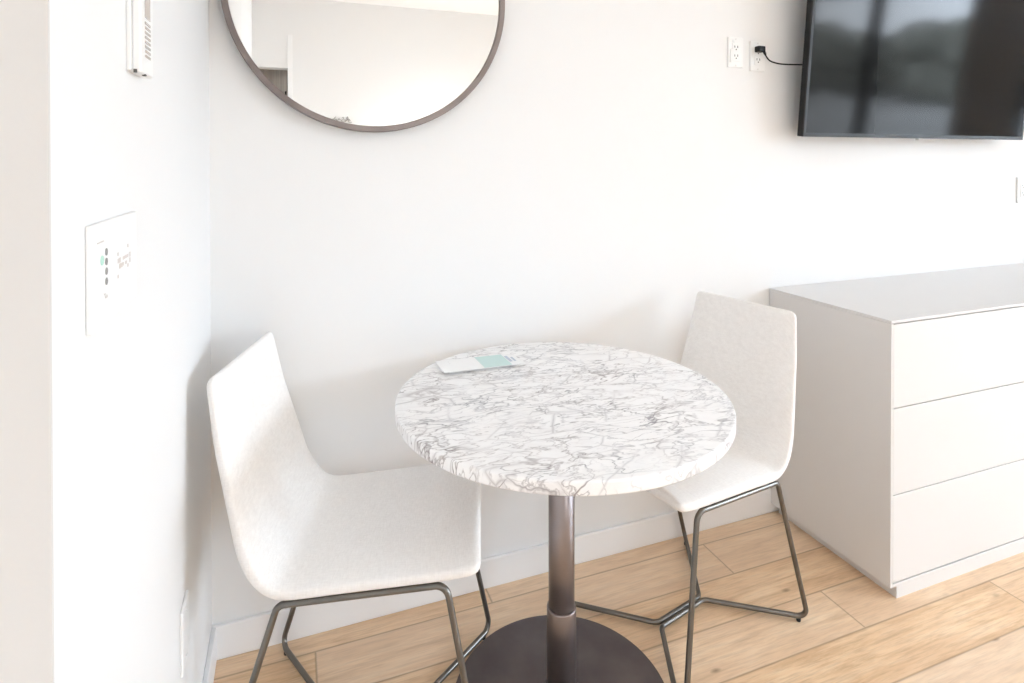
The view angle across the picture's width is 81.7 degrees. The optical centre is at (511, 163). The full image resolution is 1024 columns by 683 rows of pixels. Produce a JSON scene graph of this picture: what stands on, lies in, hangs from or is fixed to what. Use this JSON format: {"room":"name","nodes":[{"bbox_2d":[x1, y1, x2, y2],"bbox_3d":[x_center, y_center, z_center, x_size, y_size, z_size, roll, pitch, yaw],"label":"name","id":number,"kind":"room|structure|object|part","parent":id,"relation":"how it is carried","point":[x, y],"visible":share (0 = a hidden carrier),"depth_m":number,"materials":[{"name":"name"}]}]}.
{"room":"studio apartment","nodes":[
{"label":"studio apartment","id":0,"kind":"room"},
{"bbox_2d":[0,0,53,682],"bbox_3d":[-0.460,-0.091,0.487,0.130,2.740,0.004,0,1,-20],"label":"wall","id":1,"kind":"structure","parent":0,"point":[26,420],"depth_m":0.50,"materials":[{"name":"white paint"}]},
{"bbox_2d":[49,0,211,682],"bbox_3d":[-0.681,-0.096,1.080,0.130,2.740,1.261,0,1,-20],"label":"wall","id":2,"kind":"structure","parent":0,"point":[132,527],"depth_m":0.78,"materials":[{"name":"white paint"}]},
{"bbox_2d":[85,211,136,335],"bbox_3d":[-0.460,0.118,0.685,0.007,0.112,0.186,0,1,-20],"label":"switch panel","id":3,"kind":"object","parent":2,"relation":"attached to","point":[110,244],"visible":1,"depth_m":0.66,"materials":[{"name":"white plastic"}]},
{"bbox_2d":[126,0,152,78],"bbox_3d":[-0.492,-0.219,0.784,0.018,0.208,0.074,0,1,-20],"label":"controller","id":4,"kind":"object","parent":2,"relation":"attached to","point":[139,13],"visible":1,"depth_m":0.75,"materials":[{"name":"white plastic"}]},
{"bbox_3d":[-0.498,-0.220,0.782,0.006,0.203,0.074,0,1,-20],"label":"plate","id":5,"kind":"part","parent":4,"relation":"part of","materials":[{"name":"white plastic"}]},
{"bbox_2d":[180,590,188,677],"bbox_3d":[-0.618,0.886,1.118,0.007,0.118,0.068,0,1,-20],"label":"blank wall plate","id":6,"kind":"object","parent":2,"relation":"attached to","point":[184,614],"visible":1,"depth_m":1.10,"materials":[{"name":"white plastic"}]},
{"bbox_2d":[202,628,216,682],"bbox_3d":[-0.576,1.231,1.015,0.012,0.088,1.053,0,1,-20],"label":"baseboard","id":7,"kind":"structure","parent":2,"relation":"attached to","point":[210,666],"depth_m":1.44,"materials":[{"name":"white paint"}]},
{"bbox_2d":[209,0,1023,624],"bbox_3d":[2.334,-0.112,2.769,6.700,2.740,0.200,0,1,-20],"label":"wall","id":8,"kind":"structure","parent":0,"point":[608,168],"depth_m":1.84,"materials":[{"name":"white paint"}]},
{"bbox_2d":[221,0,504,132],"bbox_3d":[-0.383,-0.466,1.629,0.761,0.761,0.036,0,1,-20],"label":"round mirror","id":9,"kind":"object","parent":8,"relation":"attached to","point":[373,66],"visible":1,"depth_m":1.62,"materials":[{"name":"clear mirror"}]},
{"bbox_2d":[212,488,778,659],"bbox_3d":[2.279,1.215,2.646,6.500,0.088,0.012,0,1,-20],"label":"baseboard","id":10,"kind":"structure","parent":8,"relation":"attached to","point":[246,634],"depth_m":1.77,"materials":[{"name":"white paint"}]},
{"bbox_2d":[727,37,742,67],"bbox_3d":[0.785,-0.390,2.077,0.066,0.107,0.011,0,1,-20],"label":"wall outlet","id":11,"kind":"object","parent":8,"relation":"attached to","point":[734,44],"visible":1,"depth_m":2.07,"materials":[{"name":"white plastic"}]},
{"bbox_2d":[732,43,739,61],"bbox_3d":[0.786,-0.390,2.075,0.031,0.064,0.002,0,1,-20],"label":"receptacle","id":12,"kind":"object","parent":11,"relation":"attached to","point":[735,46],"depth_m":2.07,"materials":[{"name":"white plastic"}]},
{"bbox_2d":[750,41,764,71],"bbox_3d":[0.876,-0.382,2.112,0.066,0.107,0.009,0,1,-20],"label":"wall outlet","id":13,"kind":"object","parent":8,"relation":"attached to","point":[757,60],"visible":0.86,"depth_m":2.11,"materials":[{"name":"white plastic"}]},
{"bbox_2d":[754,49,761,64],"bbox_3d":[0.877,-0.382,2.110,0.031,0.064,0.002,0,1,-20],"label":"receptacle","id":14,"kind":"object","parent":13,"relation":"attached to","point":[757,56],"depth_m":2.11,"materials":[{"name":"white plastic"}]},
{"bbox_2d":[755,46,801,64],"bbox_3d":[0.994,-0.384,2.136,0.277,0.061,0.026,0,1,-20],"label":"power cord","id":15,"kind":"object","parent":13,"relation":"attached to","point":[759,49],"visible":0.83,"depth_m":2.09,"materials":[{"name":"black plastic"}]},
{"bbox_2d":[797,0,1023,139],"bbox_3d":[1.591,-0.444,2.304,1.215,0.705,0.146,0,1,-20],"label":"television","id":16,"kind":"object","parent":8,"relation":"attached to","point":[917,69],"visible":1,"depth_m":2.25,"materials":[{"name":"black glass"}]},
{"bbox_3d":[1.600,-0.447,2.281,1.215,0.700,0.026,0,6,-20],"label":"casing","id":17,"kind":"part","parent":16,"relation":"part of","materials":[{"name":"black plastic"}]},
{"bbox_2d":[1016,177,1023,202],"bbox_3d":[2.275,0.118,2.637,0.070,0.115,0.009,0,1,-20],"label":"wall outlet","id":18,"kind":"object","parent":8,"relation":"attached to","point":[1020,180],"visible":1,"depth_m":2.63,"materials":[{"name":"white plastic"}]},
{"bbox_2d":[1021,182,1023,197],"bbox_3d":[2.276,0.118,2.634,0.033,0.069,0.002,0,1,-20],"label":"receptacle","id":19,"kind":"object","parent":18,"relation":"attached to","point":[1022,183],"depth_m":2.63,"materials":[{"name":"white plastic"}]},
{"bbox_2d":[213,510,1023,682],"bbox_3d":[3.136,1.341,-0.015,7.150,0.120,6.000,0,1,-20],"label":"floor","id":20,"kind":"structure","parent":0,"point":[968,627],"depth_m":1.62,"materials":[{"name":"brown wood"}]},
{"bbox_2d":[207,332,490,682],"bbox_3d":[-0.328,0.847,1.346,0.563,0.849,0.488,0,0,-3],"label":"dining chair","id":21,"kind":"object","parent":20,"relation":"on","point":[303,534],"visible":0.97,"depth_m":1.25,"materials":[{"name":"white fabric"}]},
{"bbox_3d":[-0.313,1.041,1.226,0.545,0.452,0.244,0,0,-3],"label":"leg frame","id":22,"kind":"part","parent":21,"relation":"part of","materials":[{"name":"grey metal"}]},
{"bbox_3d":[-0.324,1.039,1.470,0.545,0.452,0.244,0,0,-3],"label":"leg frame","id":23,"kind":"part","parent":21,"relation":"part of","materials":[{"name":"grey metal"}]},
{"bbox_2d":[395,342,735,682],"bbox_3d":[0.116,0.904,1.389,0.766,0.735,0.766,0,1,-20],"label":"bistro table","id":24,"kind":"object","parent":20,"relation":"on","point":[564,423],"visible":0.98,"depth_m":1.33,"materials":[{"name":"white stone"}]},
{"bbox_2d":[435,354,523,373],"bbox_3d":[-0.084,0.530,1.572,0.223,0.009,0.090,0,1,-22],"label":"leaflet","id":25,"kind":"object","parent":24,"relation":"on","point":[453,366],"visible":1,"depth_m":1.56,"materials":[{"name":"white paper"}]},
{"bbox_3d":[-0.051,0.529,1.586,0.077,0.002,0.085,0,1,-22],"label":"teal panel","id":26,"kind":"part","parent":25,"relation":"part of","materials":[{"name":"teal paper"}]},
{"bbox_2d":[575,291,808,682],"bbox_3d":[0.480,0.844,1.661,0.564,0.849,0.488,0,1,-34],"label":"dining chair","id":27,"kind":"object","parent":20,"relation":"on","point":[748,350],"visible":0.61,"depth_m":1.66,"materials":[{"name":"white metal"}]},
{"bbox_3d":[0.404,1.036,1.759,0.545,0.452,0.244,0,1,-34],"label":"leg frame","id":28,"kind":"part","parent":27,"relation":"part of","materials":[{"name":"grey metal"}]},
{"bbox_3d":[0.541,1.037,1.556,0.545,0.452,0.244,0,1,-34],"label":"leg frame","id":29,"kind":"part","parent":27,"relation":"part of","materials":[{"name":"grey metal"}]},
{"bbox_2d":[769,263,1023,597],"bbox_3d":[1.833,0.856,2.233,1.750,0.814,0.466,0,1,-20],"label":"dresser","id":30,"kind":"object","parent":20,"relation":"on","point":[906,463],"visible":0.98,"depth_m":1.84,"materials":[{"name":"white paint"}]},
{"bbox_3d":[1.018,0.846,1.929,0.009,0.768,0.466,0,1,-20],"label":"panel","id":31,"kind":"part","parent":30,"relation":"part of","materials":[{"name":"white paint"}]},
{"bbox_3d":[1.909,1.089,2.031,1.729,0.254,0.029,0,1,-20],"label":"drawer","id":32,"kind":"part","parent":30,"relation":"part of","materials":[{"name":"white paint"}]},
{"bbox_3d":[1.834,1.222,2.236,1.732,0.009,0.466,0,1,-20],"label":"panel","id":33,"kind":"part","parent":30,"relation":"part of","materials":[{"name":"white paint"}]},
{"bbox_3d":[1.909,0.585,2.027,1.729,0.244,0.029,0,1,-20],"label":"drawer","id":34,"kind":"part","parent":30,"relation":"part of","materials":[{"name":"white paint"}]},
{"bbox_3d":[1.909,0.835,2.029,1.729,0.250,0.029,0,1,-20],"label":"drawer","id":35,"kind":"part","parent":30,"relation":"part of","materials":[{"name":"white paint"}]}
]}

